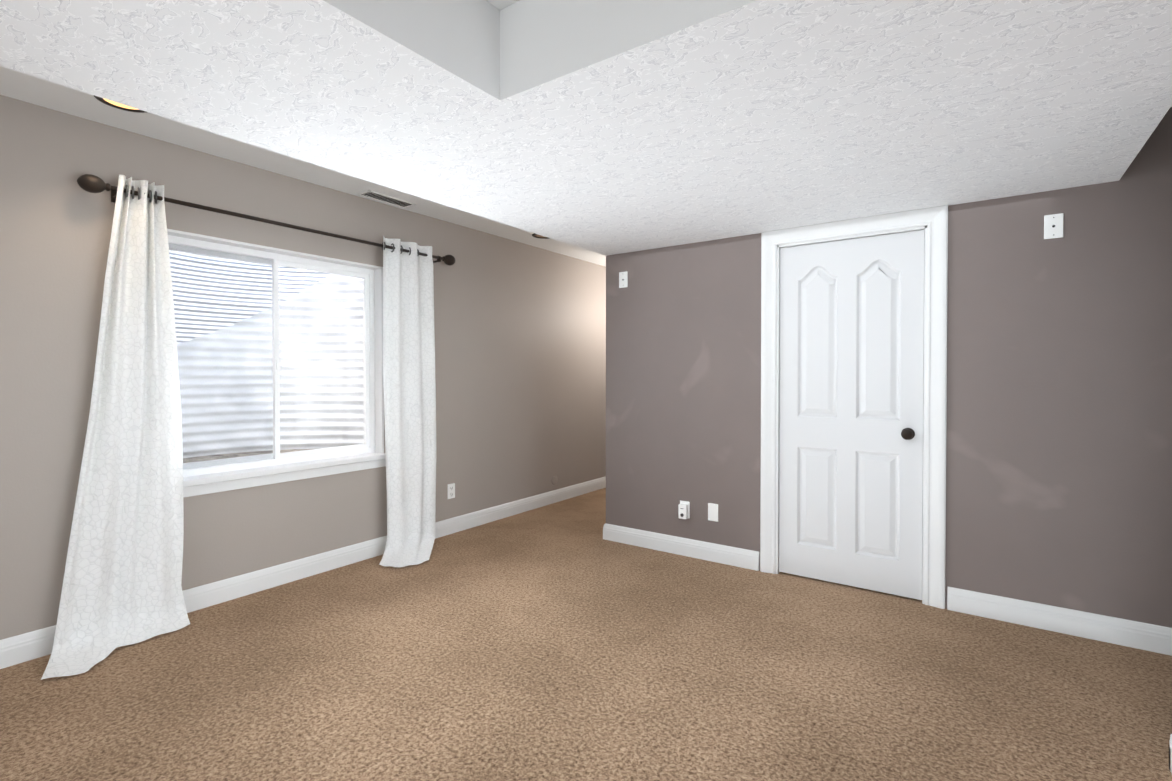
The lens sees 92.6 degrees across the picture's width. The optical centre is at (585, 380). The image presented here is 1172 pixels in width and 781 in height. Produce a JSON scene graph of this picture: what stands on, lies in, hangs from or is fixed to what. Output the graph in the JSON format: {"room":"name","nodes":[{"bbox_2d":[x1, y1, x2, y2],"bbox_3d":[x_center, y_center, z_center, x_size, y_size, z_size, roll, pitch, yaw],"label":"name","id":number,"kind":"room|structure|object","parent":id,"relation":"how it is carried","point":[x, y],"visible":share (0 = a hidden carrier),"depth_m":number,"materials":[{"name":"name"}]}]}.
{"room":"empty basement room","nodes":[
{"label":"empty basement room","id":0,"kind":"room"},
{"bbox_2d":[0,95,605,639],"bbox_3d":[-1.489,-0.012,3.935,0.225,2.420,11.240,0,1,35],"label":"wall","id":1,"kind":"structure","parent":0,"point":[520,367],"depth_m":3.20,"materials":[{"name":"beige paint"}]},
{"bbox_2d":[77,174,455,265],"bbox_3d":[-1.653,-0.899,3.398,0.126,0.086,2.186,0,1,35],"label":"curtain rod","id":2,"kind":"object","parent":1,"relation":"attached to","point":[90,183],"visible":0.96,"depth_m":2.94,"materials":[{"name":"brown metal"}]},
{"bbox_2d":[41,175,189,679],"bbox_3d":[-2.100,0.125,2.525,0.312,2.162,0.574,0,1,35],"label":"curtain","id":3,"kind":"object","parent":2,"relation":"hanging from","point":[122,581],"visible":0.98,"depth_m":2.65,"materials":[{"name":"white fabric"}]},
{"bbox_2d":[126,185,156,203],"bbox_3d":[-2.138,-0.893,2.678,0.059,0.060,0.157,0,1,35],"label":"grommet","id":4,"kind":"object","parent":3,"relation":"attached to","point":[150,193],"visible":0.69,"depth_m":2.66,"materials":[{"name":"silver metal"}]},
{"bbox_2d":[379,236,436,566],"bbox_3d":[-1.159,0.110,3.815,0.352,2.162,0.551,0,1,35],"label":"curtain","id":5,"kind":"object","parent":2,"relation":"hanging from","point":[409,369],"visible":0.98,"depth_m":3.94,"materials":[{"name":"white fabric"}]},
{"bbox_2d":[381,242,418,255],"bbox_3d":[-1.284,-0.906,3.881,0.059,0.060,0.294,0,1,35],"label":"grommet","id":6,"kind":"object","parent":5,"relation":"attached to","point":[401,248],"visible":0.69,"depth_m":3.86,"materials":[{"name":"silver metal"}]},
{"bbox_2d":[169,250,363,462],"bbox_3d":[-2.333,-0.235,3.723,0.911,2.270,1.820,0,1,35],"label":"window blinds","id":7,"kind":"object","parent":1,"relation":"attached to","point":[305,383],"depth_m":4.23,"materials":[{"name":"white plastic"}]},
{"bbox_2d":[168,235,374,476],"bbox_3d":[-1.878,-0.127,3.401,0.076,1.274,1.296,0,1,35],"label":"window unit","id":8,"kind":"structure","parent":1,"relation":"in","point":[275,261],"depth_m":3.36,"materials":[{"name":"white plastic"}]},
{"bbox_2d":[167,229,383,453],"bbox_3d":[-1.825,-0.131,3.364,0.106,1.291,1.322,0,1,35],"label":"window frame","id":9,"kind":"structure","parent":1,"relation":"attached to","point":[378,358],"depth_m":3.87,"materials":[{"name":"white wood"}]},
{"bbox_2d":[183,453,385,496],"bbox_3d":[-1.810,0.555,3.360,0.145,0.089,1.420,0,1,35],"label":"window sill","id":10,"kind":"structure","parent":1,"relation":"attached to","point":[218,482],"depth_m":3.28,"materials":[{"name":"white wood"}]},
{"bbox_2d":[0,476,605,668],"bbox_3d":[-1.394,1.140,3.882,0.016,0.118,11.000,0,1,35],"label":"baseboard","id":11,"kind":"structure","parent":1,"relation":"attached to","point":[22,648],"depth_m":3.38,"materials":[{"name":"white wood"}]},
{"bbox_2d":[448,483,454,498],"bbox_3d":[-1.051,0.863,4.370,0.006,0.116,0.072,0,1,35],"label":"outlet","id":12,"kind":"object","parent":1,"relation":"attached to","point":[450,491],"visible":1,"depth_m":4.37,"materials":[{"name":"white plastic"}]},
{"bbox_2d":[0,488,1171,780],"bbox_3d":[0.597,1.275,2.469,5.340,0.120,11.240,0,1,35],"label":"floor","id":13,"kind":"structure","parent":0,"point":[564,640],"depth_m":2.23,"materials":[{"name":"carpet"}]},
{"bbox_2d":[1169,734,1171,773],"bbox_3d":[0.217,1.190,-0.545,0.031,0.118,5.646,0,1,35],"label":"baseboard","id":14,"kind":"structure","parent":13,"relation":"on","point":[1170,742],"depth_m":1.75,"materials":[{"name":"white wood"}]},
{"bbox_2d":[0,0,1171,266],"bbox_3d":[0.597,-1.280,2.440,5.340,0.150,11.240,0,1,35],"label":"ceiling","id":15,"kind":"structure","parent":0,"point":[14,84],"depth_m":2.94,"materials":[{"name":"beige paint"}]},
{"bbox_2d":[94,95,146,112],"bbox_3d":[-1.991,-1.202,2.414,0.200,0.006,0.200,0,1,35],"label":"recessed light","id":16,"kind":"object","parent":15,"relation":"in","point":[116,105],"visible":0.31,"depth_m":2.45,"materials":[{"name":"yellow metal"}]},
{"bbox_2d":[357,190,415,207],"bbox_3d":[-1.334,-1.217,3.763,0.130,0.006,0.360,0,1,35],"label":"ceiling vent","id":17,"kind":"object","parent":15,"relation":"in","point":[385,200],"visible":0.98,"depth_m":3.76,"materials":[{"name":"white metal"}]},
{"bbox_2d":[532,233,548,238],"bbox_3d":[-0.358,-1.228,4.750,0.200,0.006,0.200,0,1,35],"label":"recessed light","id":18,"kind":"object","parent":15,"relation":"in","point":[538,236],"visible":0.44,"depth_m":4.78,"materials":[{"name":"brown metal"}]},
{"bbox_2d":[606,107,1171,627],"bbox_3d":[1.786,-0.003,3.119,3.930,2.420,0.120,0,1,35],"label":"wall","id":19,"kind":"structure","parent":0,"point":[1058,459],"depth_m":2.80,"materials":[{"name":"beige paint"}]},
{"bbox_2d":[619,271,627,287],"bbox_3d":[0.273,-0.739,4.107,0.072,0.116,0.008,0,1,35],"label":"wall plate","id":20,"kind":"object","parent":19,"relation":"attached to","point":[623,279],"visible":1,"depth_m":4.10,"materials":[{"name":"white plastic"}]},
{"bbox_2d":[604,523,758,570],"bbox_3d":[0.629,1.140,3.883,1.154,0.118,0.036,0,1,35],"label":"baseboard","id":21,"kind":"structure","parent":19,"relation":"attached to","point":[738,557],"depth_m":3.83,"materials":[{"name":"white wood"}]},
{"bbox_2d":[678,500,689,518],"bbox_3d":[0.665,0.884,3.823,0.072,0.116,0.046,0,1,35],"label":"outlet","id":22,"kind":"object","parent":19,"relation":"attached to","point":[683,509],"visible":1,"depth_m":3.81,"materials":[{"name":"white plastic"}]},
{"bbox_2d":[708,503,717,521],"bbox_3d":[0.844,0.875,3.720,0.072,0.116,0.007,0,1,35],"label":"electrical outlet plate","id":23,"kind":"object","parent":19,"relation":"attached to","point":[712,512],"visible":1,"depth_m":3.72,"materials":[{"name":"white plastic"}]},
{"bbox_2d":[779,230,924,599],"bbox_3d":[1.526,0.188,3.273,0.766,2.011,0.035,0,1,35],"label":"door","id":24,"kind":"structure","parent":19,"relation":"in","point":[851,406],"depth_m":3.24,"materials":[{"name":"white wood"}]},
{"bbox_2d":[901,428,914,439],"bbox_3d":[1.752,0.293,3.052,0.066,0.066,0.066,0,1,35],"label":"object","id":25,"kind":"structure","parent":24,"relation":"attached to","point":[907,433],"depth_m":3.03,"materials":[{"name":"brown metal"}]},
{"bbox_2d":[760,205,947,608],"bbox_3d":[1.536,0.140,3.287,0.982,2.131,0.142,0,1,35],"label":"door frame","id":26,"kind":"structure","parent":19,"relation":"attached to","point":[934,220],"depth_m":3.03,"materials":[{"name":"white wood"}]},
{"bbox_2d":[1044,213,1063,238],"bbox_3d":[2.255,-0.743,2.700,0.072,0.116,0.008,0,1,35],"label":"wall plate","id":27,"kind":"object","parent":19,"relation":"attached to","point":[1053,225],"visible":1,"depth_m":2.70,"materials":[{"name":"white plastic"}]},
{"bbox_2d":[947,587,1171,655],"bbox_3d":[2.630,1.156,2.450,1.764,0.118,0.016,0,1,35],"label":"baseboard","id":28,"kind":"structure","parent":19,"relation":"attached to","point":[1129,633],"depth_m":2.68,"materials":[{"name":"white wood"}]}
]}

